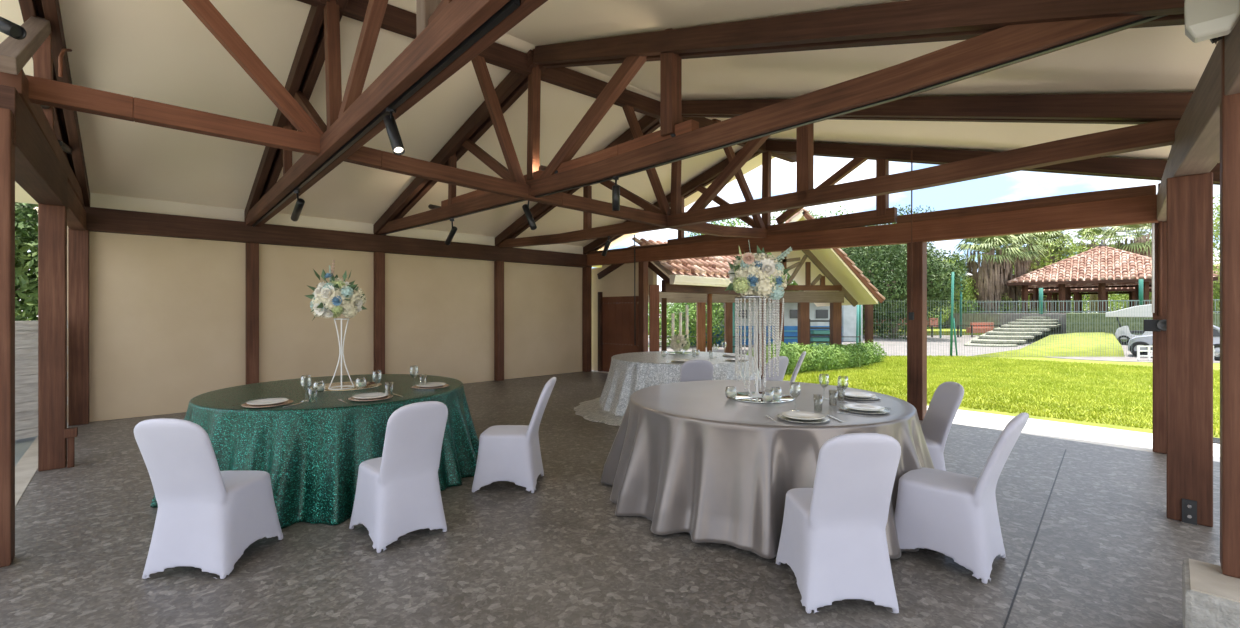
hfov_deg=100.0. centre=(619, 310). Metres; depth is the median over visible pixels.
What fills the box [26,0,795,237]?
roof truss
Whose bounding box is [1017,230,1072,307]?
fan palm
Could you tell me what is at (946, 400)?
banquet chair
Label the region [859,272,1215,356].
wire fence
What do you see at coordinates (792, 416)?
place setting
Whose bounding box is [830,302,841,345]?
timber post
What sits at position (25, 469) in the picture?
pavement
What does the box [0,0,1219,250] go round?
ceiling
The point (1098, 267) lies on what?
gazebo
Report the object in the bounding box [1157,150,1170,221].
beam
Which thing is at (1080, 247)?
leafy tree
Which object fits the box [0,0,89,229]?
roof truss
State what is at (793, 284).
leafy tree
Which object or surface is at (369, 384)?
tray
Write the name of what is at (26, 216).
leafy tree
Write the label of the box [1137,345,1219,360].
metal barrier
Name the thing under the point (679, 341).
arrangement
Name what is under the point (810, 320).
shelf
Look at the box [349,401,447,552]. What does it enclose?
banquet chair
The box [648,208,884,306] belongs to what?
roof
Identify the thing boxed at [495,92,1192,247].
roof truss
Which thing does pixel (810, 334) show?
shelf
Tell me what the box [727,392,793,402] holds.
tray
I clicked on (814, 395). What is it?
water glass
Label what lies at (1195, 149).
beam
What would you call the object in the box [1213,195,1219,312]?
leafy tree
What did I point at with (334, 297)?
flower centerpiece
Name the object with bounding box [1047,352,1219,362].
pad
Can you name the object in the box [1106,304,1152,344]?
golf buggy
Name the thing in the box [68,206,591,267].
beam
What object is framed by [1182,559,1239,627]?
concrete plinth
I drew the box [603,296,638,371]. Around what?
door
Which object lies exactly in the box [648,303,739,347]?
leafy tree
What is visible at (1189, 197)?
wooden post
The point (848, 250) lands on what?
shade tree
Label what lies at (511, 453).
banquet chair
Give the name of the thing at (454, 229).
spotlight
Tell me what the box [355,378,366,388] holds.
candle holder
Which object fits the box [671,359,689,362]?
place setting
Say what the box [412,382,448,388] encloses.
place setting
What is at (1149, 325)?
floodlight
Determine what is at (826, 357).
hedge
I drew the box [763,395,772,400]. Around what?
candle
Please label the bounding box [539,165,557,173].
spotlight
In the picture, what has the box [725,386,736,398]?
candle holder
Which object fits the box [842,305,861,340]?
garden shed
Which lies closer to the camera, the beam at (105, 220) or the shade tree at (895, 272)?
the beam at (105, 220)
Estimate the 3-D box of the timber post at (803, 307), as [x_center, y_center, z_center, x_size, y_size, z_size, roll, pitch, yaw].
[5.999,0.746,17.000,0.368,2.048,0.368,0,0,0]
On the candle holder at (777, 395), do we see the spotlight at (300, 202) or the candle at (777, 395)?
the candle at (777, 395)
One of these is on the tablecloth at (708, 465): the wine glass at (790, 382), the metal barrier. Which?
the wine glass at (790, 382)
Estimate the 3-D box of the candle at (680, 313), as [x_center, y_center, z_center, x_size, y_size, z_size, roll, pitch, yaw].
[0.973,0.297,8.366,0.048,0.563,0.048,0,0,0]
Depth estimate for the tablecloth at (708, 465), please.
3.32 m
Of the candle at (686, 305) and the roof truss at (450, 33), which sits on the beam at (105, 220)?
the roof truss at (450, 33)
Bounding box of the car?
[1128,325,1219,360]
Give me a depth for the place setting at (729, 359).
7.14 m
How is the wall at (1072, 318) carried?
on the path
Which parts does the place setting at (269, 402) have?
dinner plate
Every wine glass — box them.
[300,375,311,401]
[372,370,381,391]
[789,382,800,410]
[819,374,828,399]
[838,376,847,402]
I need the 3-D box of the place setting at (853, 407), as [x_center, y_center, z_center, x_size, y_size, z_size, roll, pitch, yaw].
[1.685,0.673,3.590,0.320,0.027,0.320,0,0,-43]
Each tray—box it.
[310,381,381,390]
[667,352,693,354]
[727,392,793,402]
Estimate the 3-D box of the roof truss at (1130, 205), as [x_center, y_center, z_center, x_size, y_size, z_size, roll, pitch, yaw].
[2.607,-1.886,8.533,0.200,1.973,10.520,0,0,-41]
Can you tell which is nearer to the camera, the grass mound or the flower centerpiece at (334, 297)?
the flower centerpiece at (334, 297)
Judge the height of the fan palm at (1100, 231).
11.035 m
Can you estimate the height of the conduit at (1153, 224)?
1.170 m
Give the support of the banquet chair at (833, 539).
on the floor
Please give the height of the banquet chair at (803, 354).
0.895 m
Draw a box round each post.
[0,108,14,566]
[38,204,66,470]
[68,229,88,425]
[246,242,258,384]
[374,252,384,373]
[494,261,503,380]
[582,267,591,371]
[598,292,602,370]
[639,262,647,351]
[649,285,658,351]
[661,298,666,350]
[696,302,705,351]
[724,302,732,352]
[758,300,765,379]
[775,302,783,344]
[798,302,809,345]
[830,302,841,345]
[865,304,872,350]
[907,242,926,419]
[1153,221,1166,453]
[1167,172,1212,526]
[1220,36,1239,578]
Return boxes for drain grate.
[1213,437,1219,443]
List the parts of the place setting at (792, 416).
dinner plate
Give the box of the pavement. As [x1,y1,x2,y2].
[15,436,37,505]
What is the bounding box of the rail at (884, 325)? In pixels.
[881,325,1000,336]
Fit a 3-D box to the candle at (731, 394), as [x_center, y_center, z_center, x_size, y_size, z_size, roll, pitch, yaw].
[0.866,0.653,4.058,0.075,0.043,0.075,0,0,45]
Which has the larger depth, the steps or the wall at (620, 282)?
the steps
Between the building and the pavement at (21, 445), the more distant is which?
the building
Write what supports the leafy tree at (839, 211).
on the ground
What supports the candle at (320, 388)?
on the candle holder at (320, 388)
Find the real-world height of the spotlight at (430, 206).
0.187 m
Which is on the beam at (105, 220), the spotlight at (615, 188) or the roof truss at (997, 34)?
the roof truss at (997, 34)
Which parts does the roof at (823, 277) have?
web post, web post, web post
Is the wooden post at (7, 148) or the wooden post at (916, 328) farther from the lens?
the wooden post at (916, 328)
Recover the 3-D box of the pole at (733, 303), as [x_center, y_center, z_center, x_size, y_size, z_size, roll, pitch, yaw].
[4.802,0.652,22.000,0.111,2.235,0.111,0,0,22]
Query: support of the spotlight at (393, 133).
hanging from the roof truss at (450, 33)
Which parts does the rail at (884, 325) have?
rail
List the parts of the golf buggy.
seat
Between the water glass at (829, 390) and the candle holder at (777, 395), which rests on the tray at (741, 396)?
the candle holder at (777, 395)
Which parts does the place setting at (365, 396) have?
dinner plate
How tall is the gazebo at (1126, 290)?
4.950 m
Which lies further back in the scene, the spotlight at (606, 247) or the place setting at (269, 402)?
the spotlight at (606, 247)
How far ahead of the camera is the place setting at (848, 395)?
4.10 m
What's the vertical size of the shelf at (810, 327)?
0.060 m
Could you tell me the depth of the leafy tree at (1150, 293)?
60.27 m
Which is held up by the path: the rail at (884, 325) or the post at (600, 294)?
the rail at (884, 325)
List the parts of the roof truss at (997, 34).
web post, king post, web post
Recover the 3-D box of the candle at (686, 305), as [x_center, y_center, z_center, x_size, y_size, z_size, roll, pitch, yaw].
[1.089,0.241,8.456,0.048,0.677,0.048,0,0,0]
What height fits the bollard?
0.360 m
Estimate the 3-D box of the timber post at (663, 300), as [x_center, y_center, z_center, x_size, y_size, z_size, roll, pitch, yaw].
[1.269,0.698,15.000,0.180,2.145,0.180,0,0,0]
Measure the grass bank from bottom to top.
0.300 m
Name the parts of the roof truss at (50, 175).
web post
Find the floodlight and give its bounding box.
[1144,319,1166,331]
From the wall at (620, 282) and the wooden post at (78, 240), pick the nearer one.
the wooden post at (78, 240)
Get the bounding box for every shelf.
[810,320,829,321]
[810,327,829,328]
[810,334,829,335]
[810,341,828,342]
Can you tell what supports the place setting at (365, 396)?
on the tablecloth at (312, 454)
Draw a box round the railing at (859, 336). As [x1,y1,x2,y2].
[659,335,860,353]
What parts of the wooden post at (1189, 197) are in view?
anchor plate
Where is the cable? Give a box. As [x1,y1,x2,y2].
[58,49,71,76]
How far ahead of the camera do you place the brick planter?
37.50 m
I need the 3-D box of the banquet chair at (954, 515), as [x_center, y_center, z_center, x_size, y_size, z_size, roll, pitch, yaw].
[1.975,1.003,3.042,0.460,0.895,0.644,0,0,-43]
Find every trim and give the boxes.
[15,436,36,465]
[90,193,582,253]
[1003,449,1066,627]
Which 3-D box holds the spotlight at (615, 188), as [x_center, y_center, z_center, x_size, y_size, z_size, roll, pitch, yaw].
[-0.037,-1.103,4.872,0.072,0.317,0.072,0,0,0]
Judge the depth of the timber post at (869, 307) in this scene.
18.89 m
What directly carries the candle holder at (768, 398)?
on the tray at (741, 396)
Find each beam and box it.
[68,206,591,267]
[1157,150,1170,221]
[1171,18,1239,176]
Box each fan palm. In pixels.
[953,235,1029,312]
[968,233,1047,312]
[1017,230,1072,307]
[1069,227,1120,310]
[1100,223,1151,294]
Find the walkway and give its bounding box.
[592,370,1219,461]
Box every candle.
[314,386,323,390]
[356,382,365,386]
[672,313,673,337]
[679,312,681,335]
[686,305,687,337]
[726,391,735,396]
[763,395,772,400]
[771,392,780,397]
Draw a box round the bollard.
[64,427,77,467]
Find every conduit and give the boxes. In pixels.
[634,234,635,344]
[909,150,913,319]
[1152,223,1154,312]
[1158,183,1161,315]
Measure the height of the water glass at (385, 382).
0.110 m
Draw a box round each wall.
[15,321,67,439]
[67,226,581,421]
[592,262,656,370]
[1067,313,1219,341]
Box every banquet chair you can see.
[134,418,282,578]
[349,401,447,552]
[472,377,555,492]
[680,360,712,381]
[762,356,788,380]
[775,433,900,612]
[789,351,805,381]
[894,412,1028,583]
[921,382,963,470]
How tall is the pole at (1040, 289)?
1.700 m
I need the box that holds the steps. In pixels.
[965,316,1060,346]
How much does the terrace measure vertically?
1.570 m
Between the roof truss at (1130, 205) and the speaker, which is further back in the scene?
the roof truss at (1130, 205)
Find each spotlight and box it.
[0,16,26,39]
[57,139,71,153]
[291,190,304,220]
[383,107,404,154]
[428,204,440,208]
[445,219,456,244]
[522,201,536,229]
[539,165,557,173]
[601,236,610,255]
[612,176,619,210]
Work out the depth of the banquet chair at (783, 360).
6.44 m
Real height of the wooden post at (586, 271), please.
2.490 m
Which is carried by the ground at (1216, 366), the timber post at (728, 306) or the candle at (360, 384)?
the timber post at (728, 306)
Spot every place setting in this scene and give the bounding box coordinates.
[241,398,293,407]
[348,393,392,400]
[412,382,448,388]
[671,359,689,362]
[722,354,742,356]
[725,358,747,361]
[777,411,829,422]
[839,392,879,399]
[839,403,889,413]
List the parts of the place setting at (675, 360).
dinner plate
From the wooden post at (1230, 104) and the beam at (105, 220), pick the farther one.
the beam at (105, 220)
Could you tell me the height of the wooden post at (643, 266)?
2.500 m
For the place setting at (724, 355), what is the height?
0.027 m
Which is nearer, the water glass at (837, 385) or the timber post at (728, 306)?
the water glass at (837, 385)
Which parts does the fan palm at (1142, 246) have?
crown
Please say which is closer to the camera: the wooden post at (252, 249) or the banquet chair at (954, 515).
the banquet chair at (954, 515)
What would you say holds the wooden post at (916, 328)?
on the floor
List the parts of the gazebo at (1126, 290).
post, post, post, post, post, post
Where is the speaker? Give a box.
[1184,0,1239,42]
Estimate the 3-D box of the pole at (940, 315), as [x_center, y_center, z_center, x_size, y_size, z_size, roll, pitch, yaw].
[20.956,0.035,34.000,0.111,3.470,0.111,0,0,23]
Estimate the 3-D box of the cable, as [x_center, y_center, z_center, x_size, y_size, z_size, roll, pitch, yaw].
[-5.044,-2.321,4.787,0.024,0.938,1.856,0,0,-43]
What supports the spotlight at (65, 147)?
attached to the roof truss at (50, 175)
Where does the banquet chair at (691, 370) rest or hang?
on the floor
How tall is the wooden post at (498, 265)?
2.490 m
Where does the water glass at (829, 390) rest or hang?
on the tablecloth at (708, 465)
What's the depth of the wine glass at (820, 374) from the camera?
4.06 m
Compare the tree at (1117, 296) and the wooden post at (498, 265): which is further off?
the tree at (1117, 296)
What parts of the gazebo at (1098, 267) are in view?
post, post, post, post, rail, post, rail, post, post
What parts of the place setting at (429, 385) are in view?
dinner plate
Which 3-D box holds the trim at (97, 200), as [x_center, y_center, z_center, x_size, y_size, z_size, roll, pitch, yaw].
[-3.946,-1.440,9.565,8.568,0.200,0.045,0,0,-43]
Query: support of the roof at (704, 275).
attached to the wall at (620, 282)
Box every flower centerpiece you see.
[305,260,366,389]
[725,240,792,396]
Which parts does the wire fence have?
fence post, fence post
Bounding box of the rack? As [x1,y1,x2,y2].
[810,319,829,345]
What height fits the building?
2.411 m
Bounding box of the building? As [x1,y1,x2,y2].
[681,303,829,344]
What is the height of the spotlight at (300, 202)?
0.315 m
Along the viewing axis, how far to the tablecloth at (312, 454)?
3.69 m
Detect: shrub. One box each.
[927,302,956,328]
[942,299,984,326]
[966,293,1021,312]
[1003,302,1043,312]
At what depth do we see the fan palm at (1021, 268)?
44.67 m
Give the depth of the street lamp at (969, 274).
35.94 m
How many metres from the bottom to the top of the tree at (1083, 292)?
9.051 m
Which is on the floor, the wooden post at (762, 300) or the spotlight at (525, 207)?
the wooden post at (762, 300)
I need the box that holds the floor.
[0,371,1220,627]
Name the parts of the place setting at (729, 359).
dinner plate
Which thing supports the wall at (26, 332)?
on the floor
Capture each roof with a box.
[592,237,742,351]
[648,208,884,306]
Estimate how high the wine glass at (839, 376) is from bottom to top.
0.195 m
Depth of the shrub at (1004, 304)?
44.78 m
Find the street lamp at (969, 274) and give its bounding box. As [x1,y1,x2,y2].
[950,273,971,336]
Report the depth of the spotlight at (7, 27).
2.69 m
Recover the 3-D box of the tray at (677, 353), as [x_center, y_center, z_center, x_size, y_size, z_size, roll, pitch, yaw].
[0.970,0.683,8.406,0.440,0.007,0.440,0,0,0]
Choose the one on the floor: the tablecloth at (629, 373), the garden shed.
the tablecloth at (629, 373)
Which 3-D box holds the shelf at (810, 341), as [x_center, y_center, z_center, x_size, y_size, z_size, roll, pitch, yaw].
[8.461,1.320,22.000,1.150,0.060,0.700,0,0,0]
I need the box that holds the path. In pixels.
[648,335,1217,355]
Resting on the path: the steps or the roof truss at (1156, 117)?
the steps
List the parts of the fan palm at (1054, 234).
crown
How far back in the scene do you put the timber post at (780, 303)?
16.88 m
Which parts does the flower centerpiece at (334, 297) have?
rod, rod, rod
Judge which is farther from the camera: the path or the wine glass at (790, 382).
the path
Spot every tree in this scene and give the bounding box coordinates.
[15,202,37,320]
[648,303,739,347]
[685,218,772,256]
[771,205,890,284]
[793,284,889,337]
[840,222,941,329]
[848,223,968,339]
[882,204,946,281]
[927,253,978,320]
[1013,228,1103,312]
[1046,292,1089,312]
[1071,292,1128,312]
[1108,232,1216,307]
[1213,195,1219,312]
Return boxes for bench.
[966,322,993,332]
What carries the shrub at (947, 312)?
on the ground
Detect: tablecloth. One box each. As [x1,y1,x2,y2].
[150,374,478,528]
[574,351,759,425]
[601,380,934,558]
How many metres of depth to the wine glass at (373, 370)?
4.30 m
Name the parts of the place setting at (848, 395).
dinner plate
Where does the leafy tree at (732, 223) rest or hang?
on the grass bank
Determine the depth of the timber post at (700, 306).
16.87 m
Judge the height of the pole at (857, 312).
2.216 m
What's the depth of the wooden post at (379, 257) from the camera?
9.18 m
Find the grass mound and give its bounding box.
[967,332,1124,356]
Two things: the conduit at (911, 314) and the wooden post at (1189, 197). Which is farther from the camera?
the conduit at (911, 314)
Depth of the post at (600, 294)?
12.48 m
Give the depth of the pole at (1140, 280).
33.92 m
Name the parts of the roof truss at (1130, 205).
web post, king post, web post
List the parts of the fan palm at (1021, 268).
crown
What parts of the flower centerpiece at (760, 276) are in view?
plate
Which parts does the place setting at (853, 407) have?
dinner plate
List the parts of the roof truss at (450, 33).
web post, king post, web post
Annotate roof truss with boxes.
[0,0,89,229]
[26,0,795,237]
[244,0,547,226]
[373,0,1222,234]
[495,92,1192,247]
[583,140,1219,265]
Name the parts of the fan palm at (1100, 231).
crown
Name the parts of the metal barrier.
rail post, rail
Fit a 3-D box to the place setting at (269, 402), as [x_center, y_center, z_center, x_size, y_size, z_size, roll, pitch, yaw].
[-2.586,0.673,3.821,0.320,0.027,0.320,0,0,6]
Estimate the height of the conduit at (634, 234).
2.348 m
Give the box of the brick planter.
[927,314,937,326]
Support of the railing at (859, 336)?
on the ground at (1216, 366)
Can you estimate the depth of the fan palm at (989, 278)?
43.16 m
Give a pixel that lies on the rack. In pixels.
(812, 332)
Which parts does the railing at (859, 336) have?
rail, rail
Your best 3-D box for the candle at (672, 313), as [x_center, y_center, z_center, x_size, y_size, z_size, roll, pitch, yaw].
[0.859,0.306,8.426,0.048,0.547,0.048,0,0,0]
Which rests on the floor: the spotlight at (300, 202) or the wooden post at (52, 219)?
the wooden post at (52, 219)
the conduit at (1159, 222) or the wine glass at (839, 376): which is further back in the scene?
the conduit at (1159, 222)
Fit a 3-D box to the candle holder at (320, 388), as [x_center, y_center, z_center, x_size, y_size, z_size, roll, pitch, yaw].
[-2.523,0.635,4.359,0.094,0.088,0.094,0,0,0]
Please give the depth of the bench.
36.00 m
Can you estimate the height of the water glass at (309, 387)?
0.110 m
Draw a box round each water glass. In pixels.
[308,387,317,402]
[385,382,392,394]
[813,394,822,411]
[828,389,837,405]
[837,385,844,400]
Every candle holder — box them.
[313,381,324,392]
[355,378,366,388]
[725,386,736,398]
[762,390,774,402]
[770,387,781,399]
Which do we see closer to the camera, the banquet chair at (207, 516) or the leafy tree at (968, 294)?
the banquet chair at (207, 516)
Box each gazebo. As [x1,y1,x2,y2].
[967,240,1219,313]
[1021,285,1150,312]
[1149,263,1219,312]
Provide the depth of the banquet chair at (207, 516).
2.82 m
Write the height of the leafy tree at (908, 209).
14.062 m
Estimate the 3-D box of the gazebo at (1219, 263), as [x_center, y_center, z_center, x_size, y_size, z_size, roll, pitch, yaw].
[56.519,-2.775,46.000,13.169,5.950,13.169,0,0,43]
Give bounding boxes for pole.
[733,303,734,352]
[856,305,858,344]
[939,290,941,337]
[1039,288,1042,313]
[1139,279,1142,304]
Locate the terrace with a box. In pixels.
[935,313,1065,336]
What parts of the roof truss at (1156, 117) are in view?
web post, king post, web post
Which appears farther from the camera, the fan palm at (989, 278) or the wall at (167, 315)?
the fan palm at (989, 278)
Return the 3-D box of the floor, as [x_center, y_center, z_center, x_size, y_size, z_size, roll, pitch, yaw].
[-0.598,1.550,4.374,11.088,0.200,12.245,0,0,-43]
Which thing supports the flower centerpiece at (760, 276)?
on the tray at (741, 396)
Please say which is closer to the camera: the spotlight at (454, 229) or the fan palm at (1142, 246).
the spotlight at (454, 229)
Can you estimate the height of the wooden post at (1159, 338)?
2.360 m
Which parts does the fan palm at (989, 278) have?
crown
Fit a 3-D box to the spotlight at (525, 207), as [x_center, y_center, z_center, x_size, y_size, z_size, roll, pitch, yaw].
[-1.026,-1.103,5.889,0.072,0.386,0.232,0,0,-44]
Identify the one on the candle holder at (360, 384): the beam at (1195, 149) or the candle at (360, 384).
the candle at (360, 384)
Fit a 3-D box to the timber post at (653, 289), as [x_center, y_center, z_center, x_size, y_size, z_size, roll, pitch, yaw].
[0.698,0.470,10.600,0.242,2.000,0.242,0,0,0]
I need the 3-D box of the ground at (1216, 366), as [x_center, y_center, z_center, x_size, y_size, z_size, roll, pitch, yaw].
[8.000,1.616,10.600,44.000,0.308,19.200,0,0,0]
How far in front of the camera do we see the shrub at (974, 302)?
43.48 m
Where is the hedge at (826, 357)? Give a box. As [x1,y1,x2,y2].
[746,339,886,374]
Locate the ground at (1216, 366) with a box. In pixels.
[783,357,1219,437]

